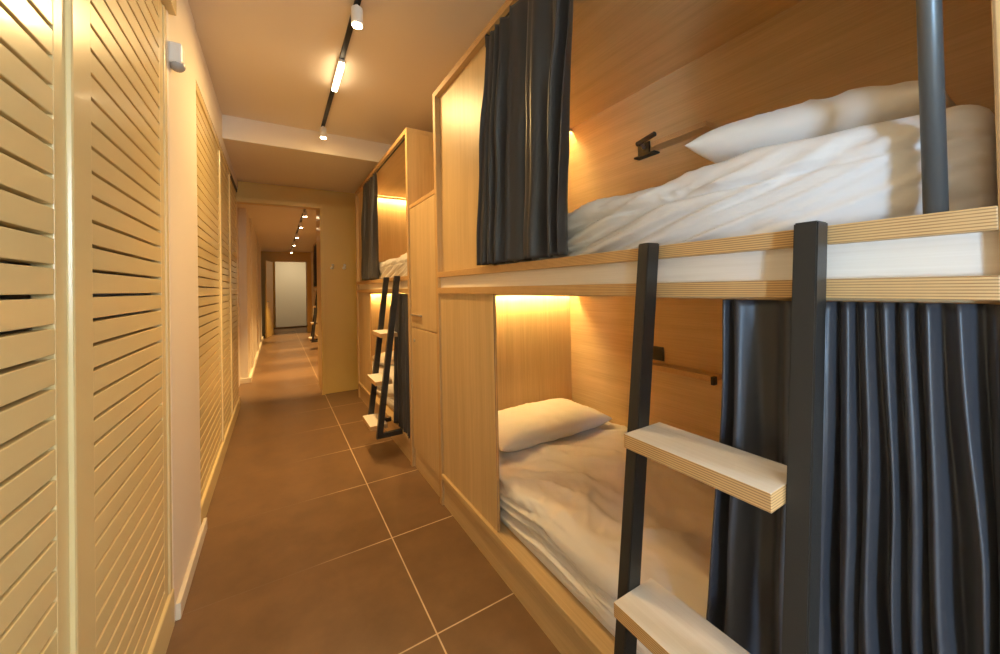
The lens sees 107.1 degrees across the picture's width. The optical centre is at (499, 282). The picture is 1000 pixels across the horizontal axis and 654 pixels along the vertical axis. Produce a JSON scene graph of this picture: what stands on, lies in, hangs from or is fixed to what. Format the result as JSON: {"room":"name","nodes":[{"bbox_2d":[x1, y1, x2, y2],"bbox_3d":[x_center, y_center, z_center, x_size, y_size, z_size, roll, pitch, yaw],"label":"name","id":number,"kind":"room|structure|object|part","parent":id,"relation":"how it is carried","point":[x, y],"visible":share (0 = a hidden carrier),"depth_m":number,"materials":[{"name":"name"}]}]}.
{"room":"dormitory","nodes":[
{"label":"dormitory","id":0,"kind":"room"},
{"bbox_2d":[0,0,200,619],"bbox_3d":[-1.709,-0.027,1.562,0.591,2.755,0.621,-1,-1,-31],"label":"wall","id":1,"kind":"structure","parent":0,"point":[181,27],"depth_m":1.66,"materials":[{"name":"beige paint"}]},
{"bbox_2d":[148,588,174,653],"bbox_3d":[-0.889,1.251,0.769,0.043,0.150,1.565,-1,-1,-31],"label":"trim","id":2,"kind":"structure","parent":1,"relation":"attached to","point":[161,639],"depth_m":1.33,"materials":[{"name":"brown paint"}]},
{"bbox_2d":[162,5,172,593],"bbox_3d":[-1.308,0.129,1.432,0.038,2.425,0.039,-1,-1,-31],"label":"trim","id":3,"kind":"structure","parent":1,"relation":"attached to","point":[168,394],"depth_m":1.43,"materials":[{"name":"brown paint"}]},
{"bbox_2d":[168,41,185,72],"bbox_3d":[-1.327,-0.920,1.522,0.052,0.106,0.082,-1,-1,-31],"label":"detector","id":4,"kind":"object","parent":1,"relation":"attached to","point":[176,52],"visible":1,"depth_m":1.49,"materials":[{"name":"white plastic"}]},
{"bbox_2d":[175,517,206,620],"bbox_3d":[-1.450,1.315,1.750,0.017,0.066,0.655,-1,-1,-31],"label":"baseboard","id":5,"kind":"structure","parent":1,"relation":"attached to","point":[182,597],"depth_m":1.66,"materials":[{"name":"beige"}]},
{"bbox_2d":[196,96,223,498],"bbox_3d":[-1.937,0.085,2.451,0.041,2.300,1.120,-1,-1,-31],"label":"louvered door","id":6,"kind":"structure","parent":1,"relation":"in","point":[211,386],"depth_m":2.43,"materials":[{"name":"brown paint"}]},
{"bbox_3d":[-1.956,-1.040,2.447,0.032,0.051,0.970,-1,-1,-31],"label":"rail","id":7,"kind":"part","parent":6,"relation":"part of","materials":[{"name":"brown paint"}]},
{"bbox_3d":[-1.910,1.212,2.424,0.032,0.045,0.970,-1,-1,-31],"label":"rail","id":8,"kind":"part","parent":6,"relation":"part of","materials":[{"name":"brown paint"}]},
{"bbox_2d":[196,83,230,175],"bbox_3d":[-2.143,-1.080,2.779,0.030,0.045,1.870,-1,-1,-31],"label":"trim","id":9,"kind":"structure","parent":1,"relation":"attached to","point":[198,94],"depth_m":2.51,"materials":[{"name":"brown paint"}]},
{"bbox_2d":[201,396,240,523],"bbox_3d":[-2.283,1.313,3.049,0.054,0.130,2.570,-1,-1,-31],"label":"trim","id":10,"kind":"structure","parent":1,"relation":"attached to","point":[210,487],"depth_m":2.57,"materials":[{"name":"brown paint"}]},
{"bbox_2d":[195,29,237,188],"bbox_3d":[-2.561,-1.230,2.939,0.584,0.285,2.570,-1,-1,-31],"label":"wall","id":11,"kind":"structure","parent":0,"point":[203,79],"depth_m":2.44,"materials":[{"name":"beige paint"}]},
{"bbox_2d":[221,156,232,435],"bbox_3d":[-2.408,0.103,3.232,0.041,2.300,0.695,-1,-1,-31],"label":"louvered door","id":12,"kind":"structure","parent":11,"relation":"in","point":[225,177],"depth_m":3.28,"materials":[{"name":"brown paint"}]},
{"bbox_3d":[-2.427,-1.022,3.228,0.032,0.051,0.565,-1,-1,-31],"label":"rail","id":13,"kind":"part","parent":12,"relation":"part of","materials":[{"name":"brown paint"}]},
{"bbox_3d":[-2.381,1.230,3.205,0.032,0.045,0.565,-1,-1,-31],"label":"rail","id":14,"kind":"part","parent":12,"relation":"part of","materials":[{"name":"brown paint"}]},
{"bbox_2d":[222,114,391,192],"bbox_3d":[-2.096,-1.324,3.923,3.700,0.295,1.370,-1,-1,-31],"label":"ceiling beam","id":15,"kind":"structure","parent":11,"relation":"attached to","point":[258,151],"depth_m":3.54,"materials":[{"name":"beige paint"}]},
{"bbox_2d":[198,205,261,385],"bbox_3d":[-4.989,0.225,7.013,0.605,2.500,6.930,-1,-1,-31],"label":"wall","id":16,"kind":"structure","parent":0,"point":[243,220],"depth_m":5.37,"materials":[{"name":"beige paint"}]},
{"bbox_2d":[230,174,236,191],"bbox_3d":[-2.808,-1.056,3.878,0.028,0.043,0.700,-1,-1,-31],"label":"trim","id":17,"kind":"structure","parent":16,"relation":"attached to","point":[231,177],"depth_m":3.86,"materials":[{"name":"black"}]},
{"bbox_2d":[230,178,238,410],"bbox_3d":[-2.781,0.117,3.841,0.032,2.300,0.725,-1,-1,-31],"label":"louvered door","id":18,"kind":"structure","parent":16,"relation":"in","point":[232,189],"depth_m":3.87,"materials":[{"name":"brown paint"}]},
{"bbox_3d":[-2.802,-1.008,3.849,0.032,0.051,0.615,-1,-1,-31],"label":"rail","id":19,"kind":"part","parent":18,"relation":"part of","materials":[{"name":"brown paint"}]},
{"bbox_2d":[240,337,263,383],"bbox_3d":[-5.080,1.448,7.678,0.130,0.070,5.650,-1,-1,-31],"label":"baseboard","id":20,"kind":"structure","parent":16,"relation":"attached to","point":[244,380],"depth_m":5.83,"materials":[{"name":"beige"}]},
{"bbox_2d":[236,204,315,252],"bbox_3d":[-5.351,-1.044,9.318,3.700,0.100,10.960,-1,-1,-31],"label":"ceiling","id":21,"kind":"structure","parent":0,"point":[275,228],"depth_m":6.96,"materials":[{"name":"beige paint"}]},
{"bbox_2d":[291,209,305,248],"bbox_3d":[-4.363,-1.025,7.904,0.028,0.016,6.800,-1,-1,-31],"label":"track","id":22,"kind":"object","parent":21,"relation":"attached to","point":[304,209],"visible":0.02,"depth_m":7.04,"materials":[{"name":"black"}]},
{"bbox_2d":[261,251,311,335],"bbox_3d":[-6.448,0.299,11.359,3.100,2.500,0.120,-1,-1,-31],"label":"wall","id":23,"kind":"structure","parent":0,"point":[270,256],"depth_m":11.33,"materials":[{"name":"brown paint"}]},
{"bbox_2d":[264,260,273,337],"bbox_3d":[-6.643,0.451,10.684,0.099,2.170,0.800,-1,-1,-20],"label":"door","id":24,"kind":"structure","parent":23,"relation":"in","point":[268,266],"depth_m":10.57,"materials":[{"name":"brown paint"}]},
{"bbox_2d":[273,262,306,327],"bbox_3d":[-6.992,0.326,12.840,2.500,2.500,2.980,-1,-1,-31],"label":"door frame","id":25,"kind":"structure","parent":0,"point":[274,298],"depth_m":13.14,"materials":[{"name":"brown paint"}]},
{"bbox_2d":[236,181,357,393],"bbox_3d":[-2.249,0.020,4.980,2.500,2.755,0.650,-1,-1,-31],"label":"wall","id":26,"kind":"structure","parent":0,"point":[338,208],"depth_m":4.73,"materials":[{"name":"brown paint"}]},
{"bbox_2d":[236,197,324,394],"bbox_3d":[-2.680,0.212,4.345,1.100,2.375,0.035,-1,-1,-31],"label":"trim","id":27,"kind":"structure","parent":26,"relation":"attached to","point":[238,199],"depth_m":4.60,"materials":[{"name":"brown paint"}]},
{"bbox_2d":[306,251,313,321],"bbox_3d":[-4.476,0.246,10.056,1.070,2.500,10.350,-1,-1,-31],"label":"wall","id":28,"kind":"structure","parent":0,"point":[312,287],"depth_m":11.33,"materials":[{"name":"beige paint"}]},
{"bbox_2d":[275,262,306,326],"bbox_3d":[-7.405,0.362,13.093,0.945,2.350,0.040,-1,-1,-31],"label":"door","id":29,"kind":"structure","parent":28,"relation":"in","point":[290,277],"depth_m":13.07,"materials":[{"name":"beige"}]},
{"bbox_2d":[188,0,505,144],"bbox_3d":[-0.065,-1.500,0.363,3.900,0.100,6.831,-1,-1,-31],"label":"ceiling","id":30,"kind":"structure","parent":0,"point":[269,61],"depth_m":2.30,"materials":[{"name":"beige paint"}]},
{"bbox_2d":[321,0,361,126],"bbox_3d":[-0.332,-1.432,1.222,0.028,0.016,4.780,-1,-1,-31],"label":"track","id":31,"kind":"object","parent":30,"relation":"attached to","point":[350,27],"visible":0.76,"depth_m":2.23,"materials":[{"name":"black"}]},
{"bbox_2d":[320,126,326,138],"bbox_3d":[-1.555,-1.325,3.250,0.056,0.105,0.056,-1,-1,-31],"label":"track spotlight","id":32,"kind":"object","parent":31,"relation":"attached to","point":[323,131],"visible":1,"depth_m":3.23,"materials":[{"name":"white metal"}]},
{"bbox_2d":[332,59,344,91],"bbox_3d":[-1.081,-1.376,2.463,0.036,0.040,0.360,-1,-1,-31],"label":"track light","id":33,"kind":"object","parent":31,"relation":"attached to","point":[341,63],"visible":1,"depth_m":2.42,"materials":[{"name":"white plastic"}]},
{"bbox_2d":[351,4,362,28],"bbox_3d":[-0.726,-1.357,1.877,0.056,0.105,0.056,-1,-1,-31],"label":"track spotlight","id":34,"kind":"object","parent":31,"relation":"attached to","point":[356,10],"visible":1,"depth_m":1.86,"materials":[{"name":"white metal"}]},
{"bbox_2d":[166,326,560,653],"bbox_3d":[-3.229,1.465,5.670,3.900,0.080,19.300,-1,-1,-31],"label":"floor","id":35,"kind":"structure","parent":0,"point":[322,536],"depth_m":1.84,"materials":[{"name":"tile"}]},
{"bbox_2d":[313,242,317,342],"bbox_3d":[-3.930,0.230,9.148,1.074,2.490,2.090,-1,-1,-31],"label":"bunk bed","id":36,"kind":"object","parent":35,"relation":"on","point":[315,288],"visible":0.12,"depth_m":9.47,"materials":[{"name":"brown wood"}]},
{"bbox_2d":[308,290,317,342],"bbox_3d":[-4.145,0.684,8.250,0.238,1.232,0.364,-1,-1,-31],"label":"ladder","id":37,"kind":"object","parent":36,"relation":"attached to","point":[312,338],"visible":0.69,"depth_m":8.11,"materials":[{"name":"black metal"}]},
{"bbox_3d":[-4.215,0.687,8.403,0.199,1.232,0.031,-1,-1,-31],"label":"rail","id":38,"kind":"part","parent":37,"relation":"part of","materials":[{"name":"black metal"}]},
{"bbox_3d":[-4.044,0.681,8.120,0.199,1.232,0.035,-1,-1,-31],"label":"rail","id":39,"kind":"part","parent":37,"relation":"part of","materials":[{"name":"black metal"}]},
{"bbox_2d":[313,245,316,286],"bbox_3d":[-4.576,-0.427,9.171,0.091,1.025,0.689,-1,-1,-31],"label":"curtain","id":40,"kind":"object","parent":36,"relation":"hanging from","point":[315,257],"visible":0.8,"depth_m":8.95,"materials":[{"name":"grey fabric"}]},
{"bbox_3d":[-4.716,0.766,9.467,0.016,1.078,0.635,-1,-1,-31],"label":"panel","id":41,"kind":"part","parent":36,"relation":"part of","materials":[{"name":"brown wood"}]},
{"bbox_2d":[355,127,433,466],"bbox_3d":[-0.748,0.111,3.877,1.074,2.490,2.090,-1,-1,-31],"label":"bunk bed","id":42,"kind":"object","parent":35,"relation":"on","point":[405,173],"visible":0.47,"depth_m":3.94,"materials":[{"name":"brown wood"}]},
{"bbox_3d":[-1.547,-0.551,4.226,0.016,1.060,0.619,-1,-1,-31],"label":"panel","id":43,"kind":"part","parent":42,"relation":"part of","materials":[{"name":"brown wood"}]},
{"bbox_3d":[-1.534,0.646,4.197,0.016,1.078,0.635,-1,-1,-31],"label":"panel","id":44,"kind":"part","parent":42,"relation":"part of","materials":[{"name":"brown wood"}]},
{"bbox_2d":[361,172,378,279],"bbox_3d":[-1.357,-0.548,3.838,0.091,1.025,0.689,-1,-1,-31],"label":"curtain","id":45,"kind":"object","parent":42,"relation":"hanging from","point":[369,218],"visible":1,"depth_m":3.72,"materials":[{"name":"grey fabric"}]},
{"bbox_3d":[-1.277,0.148,4.756,1.071,2.456,0.037,-1,-1,-31],"label":"panel","id":46,"kind":"part","parent":42,"relation":"part of","materials":[{"name":"brown wood"}]},
{"bbox_2d":[363,276,402,439],"bbox_3d":[-0.963,0.565,2.980,0.238,1.232,0.364,-1,-1,-31],"label":"ladder","id":47,"kind":"object","parent":42,"relation":"attached to","point":[377,421],"visible":1,"depth_m":2.87,"materials":[{"name":"black metal"}]},
{"bbox_3d":[-1.033,0.568,3.132,0.199,1.232,0.031,-1,-1,-31],"label":"rail","id":48,"kind":"part","parent":47,"relation":"part of","materials":[{"name":"black metal"}]},
{"bbox_3d":[-0.862,0.561,2.849,0.199,1.232,0.035,-1,-1,-31],"label":"rail","id":49,"kind":"part","parent":47,"relation":"part of","materials":[{"name":"black metal"}]},
{"bbox_2d":[372,361,393,410],"bbox_3d":[-0.724,1.039,3.870,0.997,0.248,2.004,-1,-1,-31],"label":"mattress","id":50,"kind":"object","parent":42,"relation":"on","point":[390,396],"visible":0.12,"depth_m":3.52,"materials":[{"name":"white fabric"}]},
{"bbox_2d":[372,351,393,365],"bbox_3d":[-1.120,0.896,4.505,0.800,0.146,0.450,-1,-1,-31],"label":"pillow","id":51,"kind":"object","parent":50,"relation":"on","point":[382,357],"visible":0.09,"depth_m":4.21,"materials":[{"name":"beige fabric"}]},
{"bbox_3d":[-1.054,-1.072,3.354,0.028,0.056,1.386,-1,-1,-31],"label":"curtain rod","id":52,"kind":"part","parent":42,"relation":"part of","materials":[{"name":"black metal"}]},
{"bbox_2d":[374,253,406,279],"bbox_3d":[-0.748,-0.100,3.882,0.997,0.304,2.004,-1,-1,-31],"label":"mattress","id":53,"kind":"object","parent":42,"relation":"on","point":[393,267],"visible":0.21,"depth_m":3.28,"materials":[{"name":"white fabric"}]},
{"bbox_2d":[393,294,409,438],"bbox_3d":[-0.771,0.618,2.925,0.072,1.068,0.433,-1,-1,-31],"label":"curtain","id":54,"kind":"object","parent":42,"relation":"hanging from","point":[401,343],"visible":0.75,"depth_m":2.90,"materials":[{"name":"grey fabric"}]},
{"bbox_3d":[-0.216,0.108,2.999,1.071,2.456,0.037,-1,-1,-31],"label":"panel","id":55,"kind":"part","parent":42,"relation":"part of","materials":[{"name":"brown wood"}]},
{"bbox_2d":[409,190,439,496],"bbox_3d":[-0.074,0.374,2.745,1.057,1.912,0.524,-1,-1,-31],"label":"tall cabinet","id":56,"kind":"object","parent":35,"relation":"on","point":[422,214],"visible":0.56,"depth_m":2.46,"materials":[{"name":"brown wood"}]},
{"bbox_3d":[-0.515,-0.116,2.490,0.018,0.855,0.518,-1,-1,-31],"label":"door","id":57,"kind":"part","parent":56,"relation":"part of","materials":[{"name":"brown wood"}]},
{"bbox_3d":[-0.497,0.757,2.481,0.018,0.878,0.518,-1,-1,-31],"label":"door","id":58,"kind":"part","parent":56,"relation":"part of","materials":[{"name":"brown wood"}]},
{"bbox_2d":[432,0,999,653],"bbox_3d":[0.607,0.060,1.633,1.074,2.490,2.090,-1,-1,-31],"label":"bunk bed","id":59,"kind":"object","parent":35,"relation":"on","point":[681,71],"visible":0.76,"depth_m":1.69,"materials":[{"name":"brown wood"}]},
{"bbox_3d":[-0.192,-0.602,1.981,0.016,1.060,0.619,-1,-1,-31],"label":"panel","id":60,"kind":"part","parent":59,"relation":"part of","materials":[{"name":"brown wood"}]},
{"bbox_3d":[-0.179,0.595,1.953,0.016,1.078,0.635,-1,-1,-31],"label":"panel","id":61,"kind":"part","parent":59,"relation":"part of","materials":[{"name":"brown wood"}]},
{"bbox_3d":[0.078,0.097,2.512,1.071,2.456,0.037,-1,-1,-31],"label":"panel","id":62,"kind":"part","parent":59,"relation":"part of","materials":[{"name":"brown wood"}]},
{"bbox_2d":[476,0,572,264],"bbox_3d":[0.075,-0.602,1.468,0.091,1.025,0.689,-1,-1,-31],"label":"curtain","id":63,"kind":"object","parent":59,"relation":"hanging from","point":[524,133],"visible":1,"depth_m":1.39,"materials":[{"name":"grey fabric"}]},
{"bbox_2d":[499,421,714,653],"bbox_3d":[0.630,0.989,1.626,0.997,0.248,2.004,-1,-1,-31],"label":"duvet","id":64,"kind":"object","parent":59,"relation":"on","point":[562,498],"visible":0.33,"depth_m":1.45,"materials":[{"name":"white fabric"}]},
{"bbox_2d":[498,398,611,451],"bbox_3d":[0.235,0.846,2.261,0.800,0.146,0.450,-1,-1,-31],"label":"pillow","id":65,"kind":"object","parent":64,"relation":"on","point":[527,425],"visible":0.75,"depth_m":2.13,"materials":[{"name":"beige fabric"}]},
{"bbox_2d":[634,132,659,159],"bbox_3d":[0.840,-0.786,2.123,0.089,0.101,0.169,-1,-1,-31],"label":"reading lamp","id":66,"kind":"object","parent":59,"relation":"attached to","point":[643,145],"visible":1,"depth_m":2.13,"materials":[{"name":"black plastic"}]},
{"bbox_3d":[0.850,-0.784,2.180,0.012,0.084,0.080,-1,-1,-31],"label":"wall plate","id":67,"kind":"part","parent":66,"relation":"part of","materials":[{"name":"black plastic"}]},
{"bbox_2d":[634,150,659,159],"bbox_3d":[0.850,-0.740,2.145,0.050,0.010,0.140,-1,-1,-31],"label":"tray","id":68,"kind":"object","parent":66,"relation":"on","point":[650,153],"depth_m":2.13,"materials":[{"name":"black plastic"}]},
{"bbox_2d":[653,346,663,360],"bbox_3d":[0.877,0.404,2.131,0.045,0.078,0.124,-1,-1,-31],"label":"wall socket","id":69,"kind":"object","parent":59,"relation":"attached to","point":[658,352],"visible":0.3,"depth_m":2.11,"materials":[{"name":"black plastic"}]},
{"bbox_2d":[651,120,714,148],"bbox_3d":[0.953,-0.771,1.939,0.085,0.028,0.305,-1,-1,-31],"label":"rail","id":70,"kind":"object","parent":59,"relation":"attached to","point":[685,136],"depth_m":1.92,"materials":[{"name":"brown wood"}]},
{"bbox_2d":[652,362,721,381],"bbox_3d":[0.960,0.465,1.956,0.085,0.028,0.375,-1,-1,-31],"label":"shelf","id":71,"kind":"object","parent":59,"relation":"attached to","point":[683,369],"depth_m":1.91,"materials":[{"name":"brown wood"}]},
{"bbox_2d":[614,221,827,653],"bbox_3d":[0.392,0.514,0.736,0.238,1.232,0.364,-1,-1,-31],"label":"ladder","id":72,"kind":"object","parent":59,"relation":"attached to","point":[647,612],"visible":1,"depth_m":0.67,"materials":[{"name":"black metal"}]},
{"bbox_3d":[0.322,0.517,0.888,0.199,1.232,0.031,-1,-1,-31],"label":"rail","id":73,"kind":"part","parent":72,"relation":"part of","materials":[{"name":"black metal"}]},
{"bbox_3d":[0.493,0.510,0.605,0.199,1.232,0.035,-1,-1,-31],"label":"rail","id":74,"kind":"part","parent":72,"relation":"part of","materials":[{"name":"black metal"}]},
{"bbox_2d":[497,104,997,264],"bbox_3d":[0.607,-0.151,1.638,0.997,0.304,2.004,-1,-1,-31],"label":"duvet","id":75,"kind":"object","parent":59,"relation":"on","point":[868,172],"visible":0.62,"depth_m":0.73,"materials":[{"name":"white fabric"}]},
{"bbox_2d":[684,81,955,163],"bbox_3d":[0.958,-0.370,1.036,0.720,0.188,0.477,-1,-1,-31],"label":"pillow","id":76,"kind":"object","parent":75,"relation":"on","point":[856,107],"visible":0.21,"depth_m":0.82,"materials":[{"name":"beige fabric"}]},
{"bbox_3d":[1.054,0.070,1.903,0.030,2.456,2.016,-1,-1,-31],"label":"panel","id":77,"kind":"part","parent":59,"relation":"part of","materials":[{"name":"brown wood"}]},
{"bbox_2d":[706,299,999,653],"bbox_3d":[0.584,0.568,0.680,0.072,1.068,0.433,-1,-1,-31],"label":"curtain","id":78,"kind":"object","parent":59,"relation":"hanging from","point":[910,564],"visible":0.8,"depth_m":0.61,"materials":[{"name":"grey fabric"}]},
{"bbox_3d":[0.645,-0.633,0.562,0.026,1.060,0.026,-1,-1,-31],"label":"post","id":79,"kind":"part","parent":59,"relation":"part of","materials":[{"name":"grey metal"}]},
{"bbox_3d":[1.139,0.057,0.755,1.071,2.456,0.037,-1,-1,-31],"label":"panel","id":80,"kind":"part","parent":59,"relation":"part of","materials":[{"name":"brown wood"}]},
{"bbox_3d":[-1.186,-1.259,0.650,0.572,0.330,1.570,-1,-1,-31],"label":"wall","id":81,"kind":"structure","parent":0,"visible":0},
{"bbox_2d":[0,0,82,653],"bbox_3d":[-0.710,0.032,0.446,0.041,2.270,0.775,-1,-1,-31],"label":"louvered door","id":82,"kind":"structure","parent":81,"relation":"in","point":[41,589],"depth_m":0.67,"materials":[{"name":"brown paint"}]},
{"bbox_2d":[78,0,168,653],"bbox_3d":[-1.109,0.047,1.096,0.032,2.270,0.743,-1,-1,-31],"label":"louvered door","id":83,"kind":"structure","parent":81,"relation":"in","point":[125,583],"depth_m":1.03,"materials":[{"name":"brown paint"}]},
{"bbox_3d":[-1.095,1.159,1.098,0.032,0.045,0.600,-1,-1,-31],"label":"rail","id":84,"kind":"part","parent":83,"relation":"part of","materials":[{"name":"brown paint"}]},
{"bbox_3d":[-1.139,-1.048,1.121,0.032,0.078,0.600,-1,-1,-31],"label":"rail","id":85,"kind":"part","parent":83,"relation":"part of","materials":[{"name":"brown paint"}]},
{"bbox_2d":[161,0,176,15],"bbox_3d":[-0.925,-1.135,0.814,0.045,0.075,1.585,-1,-1,-31],"label":"trim","id":86,"kind":"structure","parent":81,"relation":"attached to","point":[170,5],"depth_m":1.46,"materials":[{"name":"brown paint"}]}
]}

